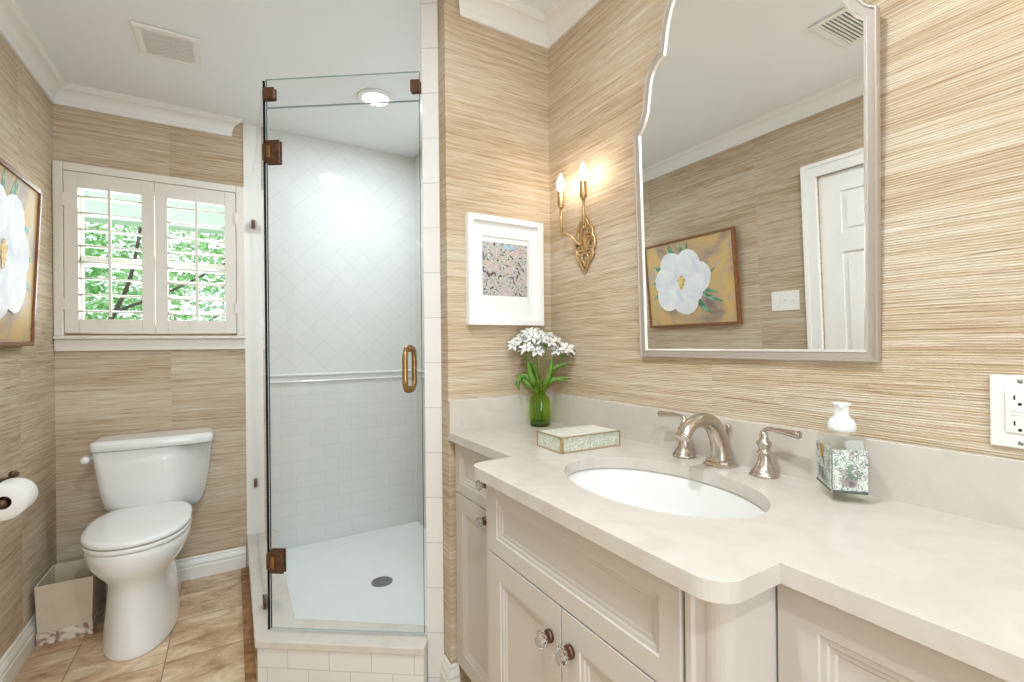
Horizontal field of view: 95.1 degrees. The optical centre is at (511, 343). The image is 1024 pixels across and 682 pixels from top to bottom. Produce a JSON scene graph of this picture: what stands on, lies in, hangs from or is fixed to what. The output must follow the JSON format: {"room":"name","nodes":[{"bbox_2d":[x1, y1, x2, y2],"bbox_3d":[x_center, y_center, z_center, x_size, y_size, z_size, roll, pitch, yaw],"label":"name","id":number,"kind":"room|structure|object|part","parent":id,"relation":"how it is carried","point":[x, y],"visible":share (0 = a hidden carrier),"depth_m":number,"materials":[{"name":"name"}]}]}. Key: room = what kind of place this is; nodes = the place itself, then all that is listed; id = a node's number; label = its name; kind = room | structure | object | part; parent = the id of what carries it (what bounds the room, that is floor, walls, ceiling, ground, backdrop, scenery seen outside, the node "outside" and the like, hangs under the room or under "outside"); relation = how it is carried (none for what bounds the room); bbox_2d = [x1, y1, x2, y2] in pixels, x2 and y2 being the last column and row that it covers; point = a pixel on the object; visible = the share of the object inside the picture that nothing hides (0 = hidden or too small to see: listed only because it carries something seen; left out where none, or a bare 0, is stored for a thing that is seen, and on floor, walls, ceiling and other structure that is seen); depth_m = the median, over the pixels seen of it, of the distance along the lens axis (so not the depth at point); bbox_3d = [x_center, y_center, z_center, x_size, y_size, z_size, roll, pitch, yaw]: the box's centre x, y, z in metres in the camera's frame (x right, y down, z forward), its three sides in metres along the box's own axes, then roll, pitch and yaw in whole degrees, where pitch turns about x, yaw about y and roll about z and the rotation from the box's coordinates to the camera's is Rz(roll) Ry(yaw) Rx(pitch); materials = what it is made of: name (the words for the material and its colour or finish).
{"room":"bathroom","nodes":[
{"label":"bathroom","id":0,"kind":"room"},
{"bbox_2d":[0,34,56,658],"bbox_3d":[-1.077,-0.003,0.308,0.120,2.408,4.472,-1,0,-31],"label":"wall","id":1,"kind":"structure","parent":0,"point":[28,549],"depth_m":1.88,"materials":[{"name":"beige paper"}]},
{"bbox_2d":[0,471,19,507],"bbox_3d":[-1.691,0.476,1.546,0.083,0.093,0.184,-1,0,-31],"label":"holder","id":2,"kind":"object","parent":1,"relation":"attached to","point":[13,474],"visible":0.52,"depth_m":1.57,"materials":[{"name":"brown metal"}]},
{"bbox_3d":[-1.664,0.490,1.551,0.031,0.064,0.166,-1,0,-36],"label":"arm","id":3,"kind":"part","parent":2,"relation":"part of","materials":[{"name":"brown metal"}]},
{"bbox_2d":[0,478,37,520],"bbox_3d":[-1.653,0.509,1.538,0.116,0.116,0.100,-1,0,-31],"label":"toilet roll","id":4,"kind":"object","parent":2,"relation":"on","point":[22,493],"visible":0.94,"depth_m":1.52,"materials":[{"name":"white paper"}]},
{"bbox_2d":[0,612,36,681],"bbox_3d":[-1.701,1.154,1.508,0.016,0.110,1.519,-1,0,-31],"label":"baseboard","id":5,"kind":"structure","parent":1,"relation":"attached to","point":[11,662],"depth_m":1.74,"materials":[{"name":"white paint"}]},
{"bbox_2d":[0,157,42,345],"bbox_3d":[-1.698,-0.302,1.526,0.060,0.616,0.742,-1,0,-31],"label":"flower painting","id":6,"kind":"object","parent":1,"relation":"attached to","point":[20,199],"visible":1,"depth_m":1.69,"materials":[{"name":"white paint"}]},
{"bbox_2d":[0,0,65,103],"bbox_3d":[-1.011,-1.164,0.356,0.061,0.086,4.232,-1,0,-31],"label":"trim","id":7,"kind":"structure","parent":1,"relation":"attached to","point":[15,29],"depth_m":1.83,"materials":[{"name":"white paint"}]},
{"bbox_2d":[12,566,256,681],"bbox_3d":[0.153,1.239,0.101,2.359,0.100,6.032,-1,0,-31],"label":"floor","id":8,"kind":"structure","parent":0,"point":[205,643],"depth_m":1.83,"materials":[{"name":"tile"}]},
{"bbox_2d":[34,559,105,646],"bbox_3d":[-1.885,1.091,2.009,0.179,0.241,0.235,-1,0,-31],"label":"waste bin","id":9,"kind":"object","parent":8,"relation":"on","point":[70,600],"visible":0.89,"depth_m":1.93,"materials":[{"name":"beige plastic"}]},
{"bbox_2d":[80,428,213,661],"bbox_3d":[-1.601,0.822,2.046,0.492,0.774,0.683,-1,0,-31],"label":"toilet","id":10,"kind":"object","parent":8,"relation":"on","point":[148,484],"visible":1,"depth_m":1.97,"materials":[{"name":"white ceramic"}]},
{"bbox_3d":[-1.890,0.512,2.086,0.041,0.034,0.077,-1,0,-31],"label":"flush lever","id":11,"kind":"part","parent":10,"relation":"part of","materials":[{"name":"white ceramic"}]},
{"bbox_3d":[-1.566,0.780,1.970,0.356,0.020,0.513,-1,0,-31],"label":"seat","id":12,"kind":"part","parent":10,"relation":"part of","materials":[{"name":"white plastic"}]},
{"bbox_3d":[-1.568,0.753,1.971,0.360,0.028,0.519,-1,0,-31],"label":"seat lid","id":13,"kind":"part","parent":10,"relation":"part of","materials":[{"name":"white plastic"}]},
{"bbox_3d":[-1.591,1.000,2.015,0.354,0.418,0.617,-1,0,-31],"label":"bowl","id":14,"kind":"part","parent":10,"relation":"part of","materials":[{"name":"white ceramic"}]},
{"bbox_3d":[-1.712,0.459,2.252,0.466,0.045,0.220,-1,0,-31],"label":"tank lid","id":15,"kind":"part","parent":10,"relation":"part of","materials":[{"name":"white ceramic"}]},
{"bbox_3d":[-1.712,0.636,2.255,0.448,0.307,0.207,-1,0,-31],"label":"tank","id":16,"kind":"part","parent":10,"relation":"part of","materials":[{"name":"white ceramic"}]},
{"bbox_2d":[247,530,427,681],"bbox_3d":[-0.941,1.117,1.975,1.499,0.170,0.469,-1,0,41],"label":"shower curb","id":17,"kind":"object","parent":8,"relation":"on","point":[282,655],"visible":0.73,"depth_m":1.62,"materials":[{"name":"tile"}]},
{"bbox_2d":[251,81,269,629],"bbox_3d":[-1.149,0.042,2.130,0.024,1.980,1.026,-1,0,-31],"label":"panel","id":18,"kind":"object","parent":17,"relation":"on","point":[258,223],"visible":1,"depth_m":1.91,"materials":[{"name":"clear"}]},
{"bbox_2d":[262,71,420,107],"bbox_3d":[-0.608,-0.904,1.666,0.575,0.101,0.023,-1,0,4],"label":"transom","id":19,"kind":"object","parent":18,"relation":"attached to","point":[269,94],"visible":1,"depth_m":1.67,"materials":[{"name":"clear glass"}]},
{"bbox_2d":[262,101,424,633],"bbox_3d":[-0.601,0.084,1.639,0.570,1.868,0.131,-1,0,-2],"label":"shower door","id":20,"kind":"structure","parent":17,"relation":"on","point":[272,149],"depth_m":1.67,"materials":[{"name":"clear glass"}]},
{"bbox_3d":[-0.359,0.087,1.647,0.026,0.170,0.131,-1,0,4],"label":"pull handle","id":21,"kind":"part","parent":20,"relation":"part of","materials":[{"name":"gold metal"}]},
{"bbox_2d":[284,521,426,624],"bbox_3d":[-0.627,1.171,2.256,0.830,0.054,1.330,-1,0,-31],"label":"shower pan","id":22,"kind":"object","parent":8,"relation":"on","point":[376,576],"visible":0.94,"depth_m":2.31,"materials":[{"name":"white"}]},
{"bbox_2d":[455,443,492,681],"bbox_3d":[0.080,0.756,1.497,0.442,0.868,0.436,-1,0,-31],"label":"vanity cabinet","id":23,"kind":"object","parent":8,"relation":"on","point":[471,516],"visible":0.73,"depth_m":1.50,"materials":[{"name":"beige paint"}]},
{"bbox_3d":[-0.072,0.785,1.405,0.018,0.575,0.425,-1,0,-31],"label":"door","id":24,"kind":"part","parent":23,"relation":"part of","materials":[{"name":"beige paint"}]},
{"bbox_3d":[-0.075,0.410,1.405,0.018,0.168,0.425,-1,0,-31],"label":"drawer","id":25,"kind":"part","parent":23,"relation":"part of","materials":[{"name":"beige paint"}]},
{"bbox_3d":[-0.089,0.414,1.378,0.034,0.030,0.032,-1,0,-31],"label":"knob","id":26,"kind":"part","parent":23,"relation":"part of","materials":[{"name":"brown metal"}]},
{"bbox_3d":[-0.092,0.526,1.385,0.034,0.030,0.032,-1,0,-31],"label":"knob","id":27,"kind":"part","parent":23,"relation":"part of","materials":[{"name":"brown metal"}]},
{"bbox_2d":[486,484,777,681],"bbox_3d":[0.310,0.754,0.996,0.560,0.868,0.658,-1,0,-31],"label":"vanity cabinet","id":28,"kind":"object","parent":8,"relation":"on","point":[562,606],"visible":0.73,"depth_m":0.80,"materials":[{"name":"beige paint"}]},
{"bbox_3d":[0.028,0.783,1.007,0.018,0.575,0.286,-1,0,-31],"label":"door","id":29,"kind":"part","parent":28,"relation":"part of","materials":[{"name":"beige paint"}]},
{"bbox_3d":[0.060,0.564,0.898,0.034,0.030,0.032,-1,0,-31],"label":"knob","id":30,"kind":"part","parent":28,"relation":"part of","materials":[{"name":"clear glass"}]},
{"bbox_3d":[0.093,0.559,0.843,0.034,0.030,0.032,-1,0,-31],"label":"knob","id":31,"kind":"part","parent":28,"relation":"part of","materials":[{"name":"clear glass"}]},
{"bbox_3d":[0.095,0.408,0.888,0.018,0.168,0.562,-1,0,-31],"label":"false drawer","id":32,"kind":"part","parent":28,"relation":"part of","materials":[{"name":"beige paint"}]},
{"bbox_3d":[0.173,0.781,0.764,0.018,0.575,0.274,-1,0,-31],"label":"door","id":33,"kind":"part","parent":28,"relation":"part of","materials":[{"name":"beige paint"}]},
{"bbox_2d":[777,584,1006,681],"bbox_3d":[0.795,0.748,0.330,0.408,0.868,0.982,-1,0,-31],"label":"vanity cabinet","id":34,"kind":"object","parent":8,"relation":"on","point":[819,641],"visible":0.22,"depth_m":0.58,"materials":[{"name":"beige paint"}]},
{"bbox_2d":[448,393,1023,681],"bbox_3d":[0.450,0.250,0.761,0.554,0.134,2.090,-1,0,-31],"label":"countertop","id":35,"kind":"structure","parent":34,"relation":"on","point":[935,559],"depth_m":0.75,"materials":[{"name":"stone"}]},
{"bbox_2d":[529,389,550,426],"bbox_3d":[0.100,0.214,1.682,0.078,0.158,0.078,-1,0,-31],"label":"glass vase","id":36,"kind":"object","parent":35,"relation":"on","point":[535,423],"visible":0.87,"depth_m":1.65,"materials":[{"name":"green glass"}]},
{"bbox_2d":[506,334,544,419],"bbox_3d":[0.042,0.118,1.664,0.132,0.309,0.099,-1,0,20],"label":"flower","id":37,"kind":"object","parent":36,"relation":"in","point":[516,341],"visible":0.85,"depth_m":1.66,"materials":[{"name":"white plant"}]},
{"bbox_3d":[0.062,0.131,1.666,0.107,0.283,0.056,-1,0,8],"label":"stem","id":38,"kind":"part","parent":37,"relation":"part of","materials":[{"name":"green plant"}]},
{"bbox_2d":[517,340,545,411],"bbox_3d":[0.068,0.127,1.640,0.099,0.292,0.114,-1,0,-10],"label":"flower","id":39,"kind":"object","parent":36,"relation":"in","point":[535,349],"visible":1,"depth_m":1.62,"materials":[{"name":"white plant"}]},
{"bbox_3d":[0.074,0.138,1.654,0.040,0.268,0.100,-1,0,19],"label":"stem","id":40,"kind":"part","parent":39,"relation":"part of","materials":[{"name":"green plant"}]},
{"bbox_2d":[515,326,548,419],"bbox_3d":[0.079,0.104,1.668,0.114,0.336,0.112,-1,0,-31],"label":"flower","id":41,"kind":"object","parent":36,"relation":"in","point":[531,334],"visible":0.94,"depth_m":1.66,"materials":[{"name":"white plant"}]},
{"bbox_3d":[0.082,0.116,1.669,0.062,0.313,0.059,-1,0,-31],"label":"stem","id":42,"kind":"part","parent":41,"relation":"part of","materials":[{"name":"green plant"}]},
{"bbox_2d":[528,340,549,419],"bbox_3d":[0.092,0.119,1.718,0.113,0.306,0.094,-1,0,-31],"label":"flower","id":43,"kind":"object","parent":36,"relation":"in","point":[543,347],"visible":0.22,"depth_m":1.70,"materials":[{"name":"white plant"}]},
{"bbox_3d":[0.084,0.131,1.708,0.057,0.282,0.063,-1,0,15],"label":"stem","id":44,"kind":"part","parent":43,"relation":"part of","materials":[{"name":"green plant"}]},
{"bbox_2d":[533,330,567,419],"bbox_3d":[0.123,0.110,1.661,0.111,0.322,0.107,-1,0,36],"label":"flower","id":45,"kind":"object","parent":36,"relation":"in","point":[547,341],"visible":0.87,"depth_m":1.66,"materials":[{"name":"white plant"}]},
{"bbox_3d":[0.124,0.122,1.670,0.056,0.300,0.053,-1,0,-16],"label":"stem","id":46,"kind":"part","parent":45,"relation":"part of","materials":[{"name":"green plant"}]},
{"bbox_2d":[533,342,575,419],"bbox_3d":[0.165,0.133,1.692,0.147,0.278,0.115,-1,0,30],"label":"flower","id":47,"kind":"object","parent":36,"relation":"in","point":[565,348],"visible":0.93,"depth_m":1.67,"materials":[{"name":"white plant"}]},
{"bbox_3d":[0.147,0.145,1.688,0.135,0.254,0.053,-1,0,15],"label":"stem","id":48,"kind":"part","parent":47,"relation":"part of","materials":[{"name":"green plant"}]},
{"bbox_2d":[536,424,620,453],"bbox_3d":[0.191,0.271,1.348,0.208,0.043,0.124,-1,0,-29],"label":"trinket box","id":49,"kind":"object","parent":35,"relation":"on","point":[564,440],"visible":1,"depth_m":1.31,"materials":[{"name":"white glass"}]},
{"bbox_3d":[0.191,0.249,1.348,0.198,0.001,0.114,-1,0,-29],"label":"lid glass","id":50,"kind":"part","parent":49,"relation":"part of","materials":[{"name":"white glass"}]},
{"bbox_3d":[0.191,0.256,1.348,0.202,0.011,0.118,-1,0,-29],"label":"box lid","id":51,"kind":"part","parent":49,"relation":"part of","materials":[{"name":"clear glass"}]},
{"bbox_2d":[567,468,765,518],"bbox_3d":[0.302,0.396,0.993,0.352,0.152,0.511,-1,0,-31],"label":"sink","id":52,"kind":"object","parent":35,"relation":"in","point":[650,490],"visible":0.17,"depth_m":1.15,"materials":[{"name":"white ceramic"}]},
{"bbox_2d":[657,411,801,478],"bbox_3d":[0.451,0.224,1.089,0.181,0.130,0.370,-1,0,-31],"label":"faucet","id":53,"kind":"object","parent":35,"relation":"on","point":[718,435],"visible":1,"depth_m":1.08,"materials":[{"name":"silver metal"}]},
{"bbox_3d":[0.424,0.193,1.236,0.017,0.025,0.090,-1,0,-32],"label":"lever","id":54,"kind":"part","parent":53,"relation":"part of","materials":[{"name":"silver metal"}]},
{"bbox_3d":[0.444,0.240,1.208,0.060,0.098,0.060,-1,0,-31],"label":"handle","id":55,"kind":"part","parent":53,"relation":"part of","materials":[{"name":"silver metal"}]},
{"bbox_3d":[0.449,0.224,1.088,0.177,0.130,0.068,-1,0,-31],"label":"spout","id":56,"kind":"part","parent":53,"relation":"part of","materials":[{"name":"silver metal"}]},
{"bbox_3d":[0.523,0.238,1.131,0.015,0.092,0.015,-1,0,-31],"label":"lift rod","id":57,"kind":"part","parent":53,"relation":"part of","materials":[{"name":"silver metal"}]},
{"bbox_3d":[0.553,0.239,1.026,0.060,0.098,0.060,-1,0,-31],"label":"handle","id":58,"kind":"part","parent":53,"relation":"part of","materials":[{"name":"silver metal"}]},
{"bbox_3d":[0.567,0.191,0.995,0.017,0.025,0.090,-1,0,-29],"label":"lever","id":59,"kind":"part","parent":53,"relation":"part of","materials":[{"name":"silver metal"}]},
{"bbox_2d":[816,402,870,503],"bbox_3d":[0.624,0.198,0.886,0.062,0.178,0.094,-1,0,18],"label":"soap bottle","id":60,"kind":"object","parent":35,"relation":"on","point":[850,467],"visible":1,"depth_m":0.85,"materials":[{"name":"patterned glass"},{"name":"white ceramic"}]},
{"bbox_2d":[52,104,417,565],"bbox_3d":[-1.332,0.003,2.689,1.879,2.408,0.120,-1,0,-31],"label":"wall","id":61,"kind":"structure","parent":0,"point":[341,217],"depth_m":2.67,"materials":[{"name":"tile"}]},
{"bbox_2d":[52,160,244,335],"bbox_3d":[-1.777,-0.443,2.342,0.761,0.804,0.026,-1,0,-31],"label":"trim","id":62,"kind":"structure","parent":61,"relation":"attached to","point":[58,167],"depth_m":2.23,"materials":[{"name":"beige paint"}]},
{"bbox_2d":[54,82,242,136],"bbox_3d":[-1.777,-1.154,2.327,0.762,0.086,0.061,-1,0,-31],"label":"trim","id":63,"kind":"structure","parent":61,"relation":"attached to","point":[70,95],"depth_m":2.31,"materials":[{"name":"white paint"}]},
{"bbox_2d":[52,336,245,350],"bbox_3d":[-1.768,-0.005,2.336,0.763,0.072,0.040,-1,0,-31],"label":"trim","id":64,"kind":"structure","parent":61,"relation":"attached to","point":[61,343],"depth_m":2.31,"materials":[{"name":"beige paint"}]},
{"bbox_2d":[69,189,236,333],"bbox_3d":[-1.829,-0.429,2.425,0.690,0.756,0.045,-1,0,-31],"label":"window","id":65,"kind":"structure","parent":61,"relation":"in","point":[81,191],"depth_m":2.31,"materials":[{"name":"white paint"}]},
{"bbox_2d":[61,170,155,332],"bbox_3d":[-1.932,-0.428,2.254,0.340,0.752,0.086,-1,0,-31],"label":"plantation shutter","id":66,"kind":"object","parent":65,"relation":"attached to","point":[73,181],"visible":1,"depth_m":2.22,"materials":[{"name":"beige paint"}]},
{"bbox_3d":[-1.911,-0.436,2.224,0.012,0.616,0.011,-1,0,-31],"label":"tilt rod","id":67,"kind":"part","parent":66,"relation":"part of","materials":[{"name":"beige paint"}]},
{"bbox_2d":[155,183,237,333],"bbox_3d":[-1.632,-0.431,2.432,0.352,0.752,0.084,-1,0,-31],"label":"plantation shutter","id":68,"kind":"object","parent":65,"relation":"attached to","point":[163,192],"visible":1,"depth_m":2.40,"materials":[{"name":"beige paint"}]},
{"bbox_3d":[-1.616,-0.439,2.399,0.012,0.616,0.011,-1,0,-31],"label":"tilt rod","id":69,"kind":"part","parent":68,"relation":"part of","materials":[{"name":"beige paint"}]},
{"bbox_2d":[105,546,245,596],"bbox_3d":[-1.767,1.156,2.343,0.757,0.110,0.016,-1,0,-31],"label":"baseboard","id":70,"kind":"structure","parent":61,"relation":"attached to","point":[194,567],"depth_m":2.45,"materials":[{"name":"white paint"}]},
{"bbox_2d":[241,567,256,681],"bbox_3d":[-1.172,1.204,2.072,0.036,0.002,1.055,-1,0,-31],"label":"trim","id":71,"kind":"structure","parent":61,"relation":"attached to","point":[248,637],"depth_m":1.96,"materials":[{"name":"brown tile"}]},
{"bbox_2d":[243,123,255,534],"bbox_3d":[-1.426,-0.082,2.562,0.062,2.238,0.004,-1,0,-31],"label":"trim","id":72,"kind":"structure","parent":61,"relation":"attached to","point":[249,131],"depth_m":2.56,"materials":[{"name":"white tile"}]},
{"bbox_2d":[268,369,411,383],"bbox_3d":[-1.004,0.193,2.803,0.903,0.051,0.018,-1,0,-31],"label":"trim","id":73,"kind":"structure","parent":61,"relation":"attached to","point":[382,374],"depth_m":2.77,"materials":[{"name":"white tile"}]},
{"bbox_2d":[14,0,554,157],"bbox_3d":[0.122,-1.269,0.112,2.359,0.100,6.052,-1,0,-31],"label":"ceiling","id":74,"kind":"structure","parent":0,"point":[244,44],"depth_m":1.96,"materials":[{"name":"white paint"}]},
{"bbox_2d":[130,20,202,69],"bbox_3d":[-1.380,-1.197,1.885,0.214,0.010,0.227,-1,0,-31],"label":"ceiling vent","id":75,"kind":"object","parent":74,"relation":"in","point":[154,42],"visible":1,"depth_m":1.87,"materials":[{"name":"white paint"}]},
{"bbox_2d":[140,28,194,63],"bbox_3d":[-1.380,-1.195,1.885,0.162,0.005,0.167,-1,0,-31],"label":"grille","id":76,"kind":"object","parent":75,"relation":"attached to","point":[153,43],"depth_m":1.88,"materials":[{"name":"white paint"}]},
{"bbox_2d":[356,88,394,107],"bbox_3d":[-0.670,-1.204,2.301,0.180,0.010,0.180,-1,0,-31],"label":"recessed light","id":77,"kind":"object","parent":74,"relation":"in","point":[370,94],"visible":0.92,"depth_m":2.28,"materials":[{"name":"white paint"}]},
{"bbox_2d":[438,0,551,681],"bbox_3d":[-0.086,-0.011,1.736,0.475,2.408,0.129,-1,0,-31],"label":"wall","id":78,"kind":"structure","parent":0,"point":[493,85],"depth_m":1.65,"materials":[{"name":"grasscloth wallpaper"}]},
{"bbox_2d":[421,0,443,681],"bbox_3d":[-0.278,-0.009,1.637,0.060,2.408,0.007,-1,0,5],"label":"trim","id":79,"kind":"structure","parent":78,"relation":"attached to","point":[429,8],"depth_m":1.63,"materials":[{"name":"tile"}]},
{"bbox_2d":[441,655,450,681],"bbox_3d":[-0.223,1.139,1.597,0.016,0.110,0.076,-1,0,-29],"label":"baseboard","id":80,"kind":"object","parent":78,"relation":"attached to","point":[445,665],"visible":1,"depth_m":1.60,"materials":[{"name":"white paint"}]},
{"bbox_2d":[449,662,459,681],"bbox_3d":[-0.197,1.139,1.577,0.042,0.110,0.016,-1,0,-31],"label":"baseboard","id":81,"kind":"structure","parent":78,"relation":"attached to","point":[454,676],"depth_m":1.58,"materials":[{"name":"white paint"}]},
{"bbox_2d":[449,393,550,431],"bbox_3d":[-0.027,0.244,1.686,0.428,0.110,0.014,-1,0,-31],"label":"backsplash","id":82,"kind":"structure","parent":78,"relation":"attached to","point":[490,412],"depth_m":1.66,"materials":[{"name":"stone"}]},
{"bbox_2d":[459,0,547,49],"bbox_3d":[-0.029,-1.173,1.668,0.427,0.086,0.061,-1,0,-31],"label":"trim","id":83,"kind":"structure","parent":78,"relation":"attached to","point":[513,18],"depth_m":1.68,"materials":[{"name":"white paint"}]},
{"bbox_2d":[465,212,543,325],"bbox_3d":[-0.020,-0.259,1.685,0.310,0.384,0.027,-1,0,-31],"label":"framed print","id":84,"kind":"object","parent":78,"relation":"attached to","point":[505,256],"visible":1,"depth_m":1.68,"materials":[{"name":"white paper"}]},
{"bbox_2d":[482,241,527,296],"bbox_3d":[-0.023,-0.268,1.692,0.186,0.190,0.001,-1,0,-31],"label":"art","id":85,"kind":"object","parent":84,"relation":"attached to","point":[504,263],"depth_m":1.69},
{"bbox_2d":[414,0,1023,528],"bbox_3d":[0.555,-0.018,1.211,0.150,2.408,4.352,-1,0,-31],"label":"wall","id":86,"kind":"structure","parent":0,"point":[952,71],"depth_m":0.87,"materials":[{"name":"beige paper"}]},
{"bbox_2d":[417,369,424,378],"bbox_3d":[-0.287,0.185,2.465,0.018,0.051,1.332,-1,0,-31],"label":"trim","id":87,"kind":"structure","parent":86,"relation":"attached to","point":[420,373],"depth_m":2.94,"materials":[{"name":"white tile"}]},
{"bbox_2d":[544,0,600,49],"bbox_3d":[0.822,-1.183,0.597,0.061,0.086,2.771,-1,0,-31],"label":"trim","id":88,"kind":"structure","parent":86,"relation":"attached to","point":[561,16],"depth_m":1.68,"materials":[{"name":"white paint"}]},
{"bbox_2d":[557,162,595,273],"bbox_3d":[0.224,-0.419,1.599,0.075,0.358,0.150,-1,0,-31],"label":"wall sconce","id":89,"kind":"object","parent":86,"relation":"attached to","point":[583,240],"visible":1,"depth_m":1.60,"materials":[{"name":"gold metal"}]},
{"bbox_3d":[0.171,-0.565,1.640,0.028,0.064,0.028,-1,0,-31],"label":"bulb","id":90,"kind":"part","parent":89,"relation":"part of","materials":[{"name":"white glass"}]},
{"bbox_3d":[0.203,-0.412,1.626,0.087,0.146,0.021,-1,0,23],"label":"arm","id":91,"kind":"part","parent":89,"relation":"part of","materials":[{"name":"gold metal"}]},
{"bbox_3d":[0.237,-0.413,1.569,0.021,0.146,0.087,-1,0,5],"label":"arm","id":92,"kind":"part","parent":89,"relation":"part of","materials":[{"name":"gold metal"}]},
{"bbox_3d":[0.233,-0.566,1.535,0.028,0.064,0.028,-1,0,-31],"label":"bulb","id":93,"kind":"part","parent":89,"relation":"part of","materials":[{"name":"white glass"}]},
{"bbox_3d":[0.249,-0.345,1.614,0.018,0.210,0.118,-1,0,-31],"label":"plate","id":94,"kind":"part","parent":89,"relation":"part of","materials":[{"name":"gold metal"}]},
{"bbox_2d":[633,0,880,361],"bbox_3d":[0.523,-0.484,1.124,0.016,1.041,0.608,-2,1,-31],"label":"wall mirror","id":95,"kind":"object","parent":86,"relation":"attached to","point":[757,136],"visible":1,"depth_m":1.06,"materials":[{"name":"silver wood"}]},
{"bbox_2d":[551,393,1023,529],"bbox_3d":[0.686,0.236,0.894,0.014,0.110,2.076,-1,0,-31],"label":"backsplash","id":96,"kind":"structure","parent":86,"relation":"attached to","point":[987,488],"depth_m":0.88,"materials":[{"name":"stone"}]},
{"bbox_2d":[989,374,1023,448],"bbox_3d":[0.787,0.106,0.724,0.010,0.114,0.070,-1,0,-31],"label":"power outlet","id":97,"kind":"object","parent":86,"relation":"attached to","point":[1006,391],"visible":1,"depth_m":0.73,"materials":[{"name":"white plastic"}]},
{"bbox_2d":[1005,390,1023,433],"bbox_3d":[0.785,0.106,0.723,0.003,0.066,0.033,-1,0,-31],"label":"receptacle","id":98,"kind":"object","parent":97,"relation":"attached to","point":[1014,399],"depth_m":0.73,"materials":[{"name":"white plastic"}]},
{"label":"outside","id":99,"kind":"structure","parent":0,"visible":0},
{"bbox_3d":[-4.867,1.599,8.195,16.000,0.100,12.918,-1,0,-31],"label":"ground","id":100,"kind":"structure","parent":99,"visible":0},
{"bbox_2d":[84,222,224,320],"bbox_3d":[-4.343,-0.410,5.589,5.005,3.903,2.920,-1,0,-31],"label":"tree","id":101,"kind":"object","parent":100,"relation":"on","point":[136,305],"visible":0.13,"depth_m":5.44,"materials":[{"name":"green plant"}]},
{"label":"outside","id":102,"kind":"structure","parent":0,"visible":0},
{"bbox_2d":[84,190,224,234],"bbox_3d":[-2.479,-0.962,2.779,6.600,0.320,0.900,-1,0,-31],"label":"eave","id":103,"kind":"object","parent":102,"point":[91,206],"visible":0.07,"depth_m":3.16,"materials":[{"name":"white paint"}]}
]}

